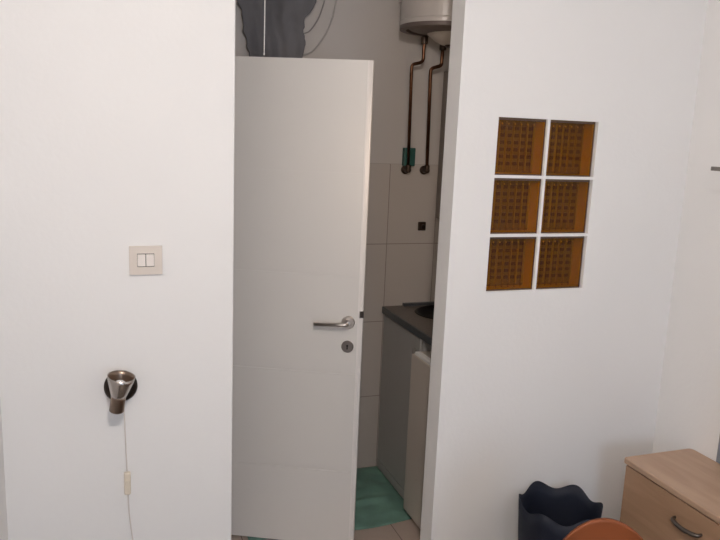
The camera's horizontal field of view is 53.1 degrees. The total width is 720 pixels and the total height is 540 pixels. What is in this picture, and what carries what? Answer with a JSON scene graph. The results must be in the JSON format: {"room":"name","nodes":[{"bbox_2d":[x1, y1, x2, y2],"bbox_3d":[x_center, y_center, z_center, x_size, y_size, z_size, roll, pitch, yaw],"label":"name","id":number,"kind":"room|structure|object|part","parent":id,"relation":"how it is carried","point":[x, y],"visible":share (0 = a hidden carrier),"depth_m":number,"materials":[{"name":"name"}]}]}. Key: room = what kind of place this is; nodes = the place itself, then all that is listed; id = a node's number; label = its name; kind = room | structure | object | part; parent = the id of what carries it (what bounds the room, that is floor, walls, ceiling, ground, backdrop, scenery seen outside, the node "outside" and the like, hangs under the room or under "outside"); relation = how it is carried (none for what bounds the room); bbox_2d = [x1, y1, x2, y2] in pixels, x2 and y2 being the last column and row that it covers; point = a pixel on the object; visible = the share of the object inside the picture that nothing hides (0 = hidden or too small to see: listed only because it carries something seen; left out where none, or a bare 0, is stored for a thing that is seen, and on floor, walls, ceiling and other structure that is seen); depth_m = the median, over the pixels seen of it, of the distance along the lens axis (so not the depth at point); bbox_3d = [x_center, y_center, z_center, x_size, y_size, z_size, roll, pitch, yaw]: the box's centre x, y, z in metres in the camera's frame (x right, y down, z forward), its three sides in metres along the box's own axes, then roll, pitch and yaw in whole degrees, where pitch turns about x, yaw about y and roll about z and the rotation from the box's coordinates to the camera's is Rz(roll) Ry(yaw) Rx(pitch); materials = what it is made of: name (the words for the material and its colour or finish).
{"room":"bedroom","nodes":[
{"label":"bedroom","id":0,"kind":"room"},
{"bbox_2d":[0,399,7,539],"bbox_3d":[-0.303,0.461,-0.107,0.100,2.550,4.430,-1,11,-20],"label":"wall","id":1,"kind":"structure","parent":0,"point":[3,510],"depth_m":2.01,"materials":[{"name":"white paint"}]},
{"bbox_2d":[231,466,420,539],"bbox_3d":[-0.229,1.169,3.197,2.410,0.060,1.180,-1,11,-20],"label":"floor","id":2,"kind":"structure","parent":0,"point":[407,529],"depth_m":3.17,"materials":[{"name":"beige tile"}]},
{"bbox_2d":[247,466,410,539],"bbox_3d":[-0.184,1.085,3.406,0.778,0.027,0.561,-1,11,-20],"label":"floor mat","id":3,"kind":"object","parent":2,"relation":"on","point":[378,503],"visible":0.2,"depth_m":3.39,"materials":[{"name":"green fabric"}]},
{"bbox_2d":[377,315,431,498],"bbox_3d":[0.462,0.663,3.618,0.602,0.832,0.458,-1,11,-20],"label":"base cabinet","id":4,"kind":"object","parent":2,"relation":"on","point":[398,342],"visible":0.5,"depth_m":3.53,"materials":[{"name":"grey"}]},
{"bbox_2d":[382,301,434,345],"bbox_3d":[0.574,0.285,3.259,0.612,0.048,1.053,-1,11,-20],"label":"countertop","id":5,"kind":"structure","parent":4,"relation":"on","point":[405,315],"depth_m":3.43,"materials":[{"name":"grey stone"}]},
{"bbox_2d":[415,305,433,318],"bbox_3d":[0.457,0.224,3.566,0.384,0.032,0.334,-1,11,-20],"label":"sink","id":6,"kind":"object","parent":5,"relation":"in","point":[427,311],"visible":0.21,"depth_m":3.62,"materials":[{"name":"black"}]},
{"bbox_2d":[403,349,430,528],"bbox_3d":[0.583,0.774,3.139,0.600,0.802,0.522,-1,11,-20],"label":"fridge","id":7,"kind":"object","parent":2,"relation":"on","point":[421,361],"visible":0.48,"depth_m":3.18,"materials":[{"name":"beige metal"}]},
{"bbox_3d":[0.333,0.412,2.980,0.031,0.016,0.470,-1,11,-20],"label":"door trim","id":8,"kind":"part","parent":7,"relation":"part of","materials":[{"name":"white plastic"}]},
{"bbox_2d":[235,0,449,164],"bbox_3d":[-0.356,-0.214,3.454,2.410,2.550,0.100,-1,11,-20],"label":"wall","id":9,"kind":"structure","parent":0,"point":[359,29],"depth_m":3.43,"materials":[{"name":"paint"}]},
{"bbox_2d":[237,0,315,57],"bbox_3d":[-0.379,-1.119,3.151,0.417,0.563,0.046,-1,11,-20],"label":"hanging cloth","id":10,"kind":"object","parent":9,"relation":"hanging from","point":[284,19],"visible":0.77,"depth_m":3.16,"materials":[{"name":"grey fabric"}]},
{"bbox_2d":[304,0,324,33],"bbox_3d":[-0.230,-1.200,3.231,0.189,0.323,0.006,-1,11,-20],"label":"cable","id":11,"kind":"object","parent":9,"relation":"attached to","point":[324,0],"visible":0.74,"depth_m":3.25,"materials":[{"name":"grey plastic"}]},
{"bbox_2d":[303,0,336,55],"bbox_3d":[-0.208,-1.166,3.250,0.238,0.395,0.007,-1,11,-20],"label":"cable","id":12,"kind":"object","parent":9,"relation":"attached to","point":[336,0],"visible":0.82,"depth_m":3.28,"materials":[{"name":"grey plastic"}]},
{"bbox_2d":[357,163,439,467],"bbox_3d":[-0.085,0.263,3.591,1.630,1.583,0.006,-1,11,-20],"label":"wall tiles","id":13,"kind":"structure","parent":9,"relation":"attached to","point":[401,259],"depth_m":3.63,"materials":[{"name":"white tile"}]},
{"bbox_2d":[401,36,427,173],"bbox_3d":[0.253,-0.778,3.438,0.082,0.644,0.110,-1,11,-20],"label":"copper pipe","id":14,"kind":"object","parent":13,"relation":"attached to","point":[408,155],"visible":1,"depth_m":3.44,"materials":[{"name":"brown metal"}]},
{"bbox_2d":[418,222,425,230],"bbox_3d":[0.313,-0.220,3.622,0.042,0.044,0.021,-1,11,-20],"label":"wall outlet","id":15,"kind":"object","parent":13,"relation":"attached to","point":[421,225],"visible":1,"depth_m":3.62,"materials":[{"name":"black plastic"}]},
{"bbox_2d":[420,45,445,174],"bbox_3d":[0.344,-0.771,3.472,0.082,0.624,0.110,-1,11,-20],"label":"copper pipe","id":16,"kind":"object","parent":13,"relation":"attached to","point":[425,169],"visible":0.94,"depth_m":3.44,"materials":[{"name":"brown metal"}]},
{"bbox_2d":[399,0,452,47],"bbox_3d":[0.379,-1.215,3.214,0.410,0.418,0.455,-1,11,-20],"label":"water heater","id":17,"kind":"object","parent":9,"relation":"attached to","point":[432,19],"visible":0.5,"depth_m":3.08,"materials":[{"name":"white metal"}]},
{"bbox_3d":[0.388,-1.249,3.186,0.410,0.340,0.410,-1,11,-20],"label":"tank","id":18,"kind":"part","parent":17,"relation":"part of","materials":[{"name":"white metal"}]},
{"bbox_3d":[0.381,-1.071,3.220,0.354,0.022,0.354,-1,11,-20],"label":"dish","id":19,"kind":"part","parent":17,"relation":"part of","materials":[{"name":"white metal"}]},
{"bbox_2d":[0,0,707,539],"bbox_3d":[0.086,0.005,2.386,2.525,2.550,0.090,-1,11,-20],"label":"wall","id":20,"kind":"structure","parent":0,"point":[117,117],"depth_m":2.22,"materials":[{"name":"white paint"}]},
{"bbox_2d":[104,370,137,539],"bbox_3d":[-0.703,0.791,2.147,0.094,1.024,0.122,-1,11,-20],"label":"wall lamp","id":21,"kind":"object","parent":20,"relation":"attached to","point":[120,386],"visible":1,"depth_m":2.06,"materials":[{"name":"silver metal"}]},
{"bbox_2d":[109,397,125,413],"bbox_3d":[-0.692,0.381,2.055,0.047,0.055,0.046,-1,11,-20],"label":"socket","id":22,"kind":"object","parent":21,"relation":"attached to","point":[117,404],"depth_m":2.04,"materials":[{"name":"brown metal"}]},
{"bbox_3d":[-0.675,0.329,2.038,0.076,0.074,0.076,-1,11,-20],"label":"lamp shade","id":23,"kind":"part","parent":21,"relation":"part of","materials":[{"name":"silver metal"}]},
{"bbox_3d":[-0.700,0.489,2.148,0.009,0.235,0.006,-1,11,-20],"label":"cord","id":24,"kind":"part","parent":21,"relation":"part of","materials":[{"name":"grey plastic"}]},
{"bbox_2d":[124,471,130,494],"bbox_3d":[-0.702,0.643,2.173,0.019,0.070,0.017,-1,11,-20],"label":"switch","id":25,"kind":"object","parent":21,"relation":"attached to","point":[127,475],"depth_m":2.17,"materials":[{"name":"beige plastic"}]},
{"bbox_3d":[-0.707,0.980,2.242,0.023,0.618,0.012,-1,11,-20],"label":"cord","id":26,"kind":"part","parent":21,"relation":"part of","materials":[{"name":"grey plastic"}]},
{"bbox_2d":[129,246,161,274],"bbox_3d":[-0.616,-0.028,2.071,0.091,0.083,0.012,-1,11,-20],"label":"light switch","id":27,"kind":"object","parent":20,"relation":"attached to","point":[143,260],"visible":1,"depth_m":2.07,"materials":[{"name":"beige plastic"}]},
{"bbox_2d":[231,56,373,539],"bbox_3d":[-0.324,0.176,2.877,0.676,1.979,0.098,3,11,6],"label":"door","id":28,"kind":"structure","parent":20,"relation":"attached to","point":[303,126],"depth_m":2.85,"materials":[{"name":"white paint"}]},
{"bbox_3d":[-0.111,0.211,2.835,0.138,0.020,0.052,3,11,6],"label":"lever","id":29,"kind":"part","parent":28,"relation":"part of","materials":[{"name":"silver metal"}]},
{"bbox_3d":[-0.051,0.306,2.872,0.049,0.049,0.008,3,11,6],"label":"keyhole plate","id":30,"kind":"part","parent":28,"relation":"part of","materials":[{"name":"silver metal"}]},
{"bbox_3d":[-0.047,0.208,2.853,0.053,0.053,0.009,3,11,6],"label":"handle","id":31,"kind":"part","parent":28,"relation":"part of","materials":[{"name":"silver metal"}]},
{"bbox_2d":[490,119,592,289],"bbox_3d":[0.616,-0.228,2.530,0.395,0.590,0.090,-1,11,-20],"label":"trim","id":32,"kind":"structure","parent":20,"relation":"attached to","point":[543,177],"depth_m":2.49,"materials":[{"name":"white paint"}]},
{"bbox_2d":[486,237,535,290],"bbox_3d":[0.512,-0.028,2.530,0.190,0.190,0.063,-1,11,-20],"label":"glass block","id":33,"kind":"object","parent":32,"relation":"in","point":[510,259],"visible":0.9,"depth_m":2.55,"materials":[{"name":"orange glass"}]},
{"bbox_3d":[0.503,-0.033,2.555,0.180,0.180,0.007,-1,11,-20],"label":"pane","id":34,"kind":"part","parent":33,"relation":"part of","materials":[{"name":"orange glass"}]},
{"bbox_2d":[490,178,540,233],"bbox_3d":[0.520,-0.225,2.493,0.190,0.190,0.063,-1,11,-20],"label":"glass block","id":35,"kind":"object","parent":32,"relation":"in","point":[515,205],"visible":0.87,"depth_m":2.51,"materials":[{"name":"orange glass"}]},
{"bbox_3d":[0.511,-0.230,2.518,0.180,0.180,0.007,-1,11,-20],"label":"pane","id":36,"kind":"part","parent":35,"relation":"part of","materials":[{"name":"orange glass"}]},
{"bbox_2d":[495,117,545,175],"bbox_3d":[0.528,-0.421,2.456,0.190,0.190,0.063,-1,11,-20],"label":"glass block","id":37,"kind":"object","parent":32,"relation":"in","point":[520,141],"visible":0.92,"depth_m":2.48,"materials":[{"name":"orange glass"}]},
{"bbox_2d":[536,236,583,288],"bbox_3d":[0.701,-0.033,2.597,0.190,0.190,0.063,-1,11,-20],"label":"glass block","id":38,"kind":"object","parent":32,"relation":"in","point":[560,257],"visible":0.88,"depth_m":2.62,"materials":[{"name":"orange glass"}]},
{"bbox_3d":[0.692,-0.038,2.622,0.180,0.180,0.007,-1,11,-20],"label":"pane","id":39,"kind":"part","parent":38,"relation":"part of","materials":[{"name":"orange glass"}]},
{"bbox_2d":[541,179,589,232],"bbox_3d":[0.709,-0.229,2.560,0.190,0.190,0.063,-1,11,-20],"label":"glass block","id":40,"kind":"object","parent":32,"relation":"in","point":[565,202],"visible":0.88,"depth_m":2.58,"materials":[{"name":"orange glass"}]},
{"bbox_3d":[0.700,-0.234,2.585,0.180,0.180,0.007,-1,11,-20],"label":"pane","id":41,"kind":"part","parent":40,"relation":"part of","materials":[{"name":"orange glass"}]},
{"bbox_2d":[546,120,595,176],"bbox_3d":[0.717,-0.426,2.523,0.190,0.190,0.063,-1,11,-20],"label":"glass block","id":42,"kind":"object","parent":32,"relation":"in","point":[570,147],"visible":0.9,"depth_m":2.54,"materials":[{"name":"orange glass"}]},
{"bbox_3d":[0.708,-0.431,2.548,0.180,0.180,0.007,-1,11,-20],"label":"pane","id":43,"kind":"part","parent":42,"relation":"part of","materials":[{"name":"orange glass"}]},
{"bbox_2d":[652,0,719,462],"bbox_3d":[1.981,0.402,0.704,0.100,2.550,4.430,-1,11,-20],"label":"wall","id":44,"kind":"structure","parent":0,"point":[688,411],"depth_m":2.62,"materials":[{"name":"white paint"}]},
{"bbox_2d":[711,166,719,170],"bbox_3d":[1.327,-0.271,2.066,0.188,0.014,0.635,-1,11,-20],"label":"wall rail","id":45,"kind":"object","parent":44,"relation":"attached to","point":[713,168],"visible":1,"depth_m":2.31,"materials":[{"name":"grey metal"}]},
{"bbox_3d":[-0.123,-1.404,2.711,2.410,0.080,1.180,-1,11,-20],"label":"ceiling","id":46,"kind":"structure","parent":0,"visible":0},
{"bbox_2d":[263,0,264,54],"bbox_3d":[-0.303,-0.994,2.308,0.005,0.590,0.005,-1,11,-20],"label":"pull cord","id":47,"kind":"object","parent":46,"relation":"hanging from","point":[264,0],"visible":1,"depth_m":2.35,"materials":[{"name":"white plastic"}]},
{"bbox_3d":[0.788,1.713,0.536,2.525,0.060,4.620,-1,11,-20],"label":"floor","id":48,"kind":"structure","parent":0,"visible":0},
{"bbox_2d":[518,481,602,539],"bbox_3d":[0.703,1.048,2.601,0.278,0.474,0.291,-1,11,-20],"label":"waste bin","id":49,"kind":"object","parent":48,"relation":"on","point":[545,512],"visible":0.81,"depth_m":2.66,"materials":[{"name":"black plastic"}]},
{"bbox_2d":[563,518,643,539],"bbox_3d":[0.567,1.051,1.635,0.410,0.802,0.464,3,11,4],"label":"chair","id":50,"kind":"object","parent":48,"relation":"on","point":[598,528],"visible":1,"depth_m":1.78,"materials":[{"name":"orange wood"}]},
{"bbox_2d":[620,449,719,539],"bbox_3d":[1.184,1.041,2.338,0.336,0.624,0.740,-1,11,-20],"label":"dresser","id":51,"kind":"object","parent":48,"relation":"on","point":[675,494],"visible":0.97,"depth_m":2.44,"materials":[{"name":"brown wood"}]},
{"bbox_3d":[1.034,0.822,2.297,0.037,0.018,0.121,-1,11,-20],"label":"handle","id":52,"kind":"part","parent":51,"relation":"part of","materials":[{"name":"grey metal"}]},
{"bbox_2d":[716,436,719,463],"bbox_3d":[1.334,0.552,2.304,0.048,0.360,0.440,-1,11,-20],"label":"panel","id":53,"kind":"object","parent":51,"relation":"on","point":[718,450],"visible":1,"depth_m":2.52,"materials":[{"name":"grey"}]},
{"bbox_3d":[0.929,-0.132,3.295,0.100,2.550,1.080,-1,11,-20],"label":"wall","id":54,"kind":"structure","parent":0,"visible":0},
{"bbox_2d":[435,71,448,218],"bbox_3d":[0.644,-0.570,3.386,0.353,0.721,0.543,-1,11,-20],"label":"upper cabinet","id":55,"kind":"object","parent":54,"relation":"attached to","point":[445,79],"visible":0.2,"depth_m":3.55,"materials":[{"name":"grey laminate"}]}
]}

